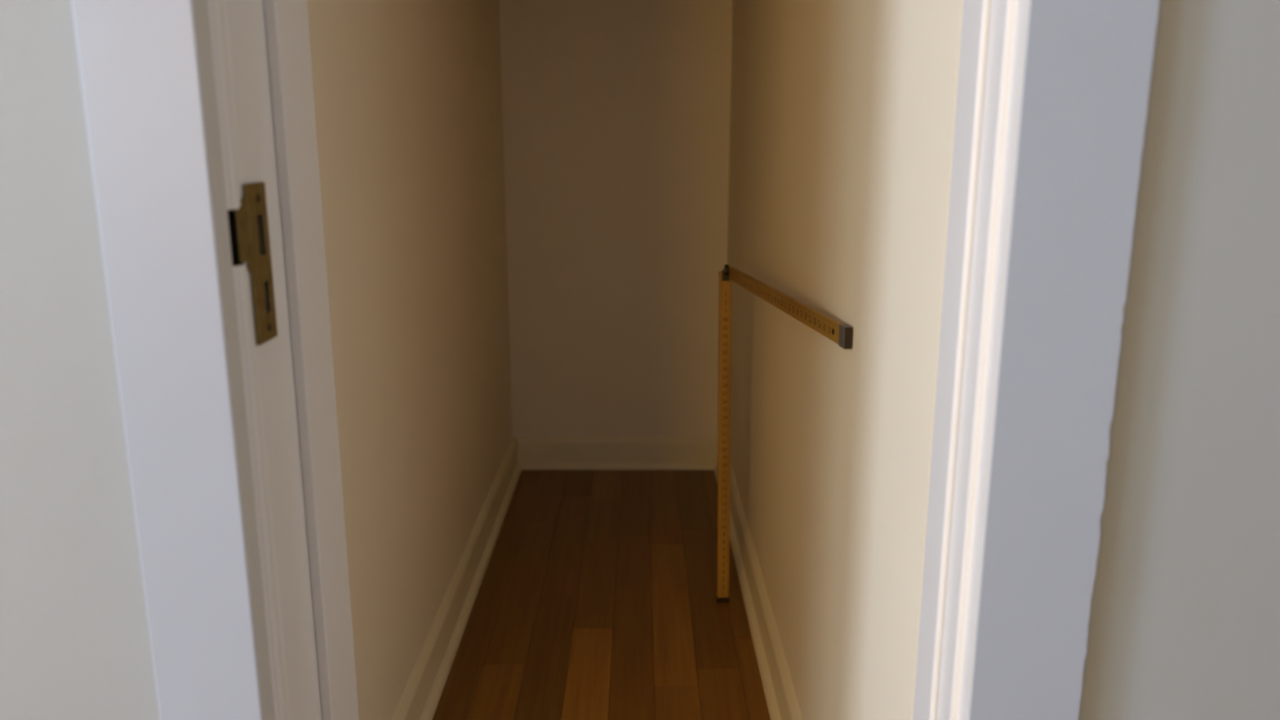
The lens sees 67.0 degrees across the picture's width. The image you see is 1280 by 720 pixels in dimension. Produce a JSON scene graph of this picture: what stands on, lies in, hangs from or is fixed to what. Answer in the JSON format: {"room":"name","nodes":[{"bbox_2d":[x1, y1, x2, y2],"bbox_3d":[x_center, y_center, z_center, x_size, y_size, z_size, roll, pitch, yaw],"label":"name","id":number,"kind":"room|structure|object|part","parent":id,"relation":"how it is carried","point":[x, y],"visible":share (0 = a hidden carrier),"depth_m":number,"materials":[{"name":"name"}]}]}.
{"room":"hallway","nodes":[
{"label":"hallway","id":0,"kind":"room"},
{"bbox_2d":[306,0,512,719],"bbox_3d":[-0.476,-0.629,1.965,0.120,2.450,2.168,0,13,0],"label":"wall","id":1,"kind":"structure","parent":0,"point":[407,94],"depth_m":1.75,"materials":[{"name":"paint"}]},
{"bbox_2d":[391,436,521,719],"bbox_3d":[-0.401,0.528,2.168,0.031,0.104,2.048,0,13,0],"label":"baseboard","id":2,"kind":"structure","parent":1,"relation":"attached to","point":[421,695],"depth_m":2.11,"materials":[{"name":"paint"}]},
{"bbox_2d":[432,470,770,719],"bbox_3d":[-0.600,1.147,-0.035,5.800,0.120,6.820,0,13,0],"label":"floor","id":3,"kind":"structure","parent":0,"point":[596,599],"depth_m":2.19,"materials":[{"name":"brown wood"}]},
{"bbox_2d":[716,264,852,602],"bbox_3d":[0.234,0.260,1.745,0.037,0.816,0.871,-1,13,-6],"label":"folding rule","id":4,"kind":"object","parent":3,"relation":"on","point":[840,333],"visible":1,"depth_m":2.11,"materials":[{"name":"yellow wood"}]},
{"bbox_3d":[0.230,-0.107,1.654,0.008,0.027,0.852,-1,11,-5],"label":"arm","id":5,"kind":"part","parent":4,"relation":"part of"},
{"bbox_3d":[0.266,-0.028,1.235,0.009,0.028,0.001,-1,11,-5],"label":"tip plate","id":6,"kind":"part","parent":4,"relation":"part of","materials":[{"name":"metal"}]},
{"bbox_2d":[499,0,732,440],"bbox_3d":[-0.071,-0.857,2.964,0.689,2.450,0.120,0,13,0],"label":"wall","id":7,"kind":"structure","parent":0,"point":[616,113],"depth_m":2.99,"materials":[{"name":"paint"}]},
{"bbox_2d":[516,435,717,470],"bbox_3d":[-0.071,0.303,3.151,0.657,0.104,0.031,0,13,0],"label":"baseboard","id":8,"kind":"structure","parent":7,"relation":"attached to","point":[534,452],"depth_m":3.15,"materials":[{"name":"paint"}]},
{"bbox_3d":[-0.071,0.346,3.153,0.657,0.020,0.015,0,13,0],"label":"shoe moulding","id":9,"kind":"part","parent":8,"relation":"part of","materials":[{"name":"paint"}]},
{"bbox_2d":[0,0,1279,719],"bbox_3d":[-0.600,-0.365,0.813,5.600,2.450,0.196,0,13,0],"label":"wall","id":10,"kind":"structure","parent":0,"point":[1184,624],"depth_m":0.81,"materials":[{"name":"paint"}]},
{"bbox_2d":[71,0,1159,719],"bbox_3d":[-0.018,-0.191,0.839,0.799,2.134,0.224,0,13,0],"label":"door frame","id":11,"kind":"structure","parent":10,"relation":"in","point":[233,448],"depth_m":0.79,"materials":[{"name":"paint"}]},
{"bbox_3d":[-0.372,-0.177,0.741,0.090,2.116,0.028,0,13,0],"label":"casing","id":12,"kind":"part","parent":11,"relation":"part of","materials":[{"name":"paint"}]},
{"bbox_2d":[234,182,277,345],"bbox_3d":[-0.325,-0.080,0.817,0.004,0.136,0.065,0,13,0],"label":"strike plate","id":13,"kind":"object","parent":11,"relation":"attached to","point":[253,202],"visible":1,"depth_m":0.82,"materials":[{"name":"gold metal"}]},
{"bbox_3d":[0.334,-0.177,0.741,0.095,2.116,0.028,0,13,0],"label":"casing","id":14,"kind":"part","parent":11,"relation":"part of","materials":[{"name":"paint"}]},
{"bbox_2d":[727,0,963,719],"bbox_3d":[0.333,-0.617,1.914,0.120,2.450,2.274,0,13,0],"label":"wall","id":15,"kind":"structure","parent":0,"point":[842,112],"depth_m":1.33,"materials":[{"name":"paint"}]},
{"bbox_2d":[714,459,803,719],"bbox_3d":[0.258,0.540,2.116,0.031,0.104,2.154,0,13,0],"label":"baseboard","id":16,"kind":"structure","parent":15,"relation":"attached to","point":[782,702],"depth_m":2.04,"materials":[{"name":"paint"}]}
]}

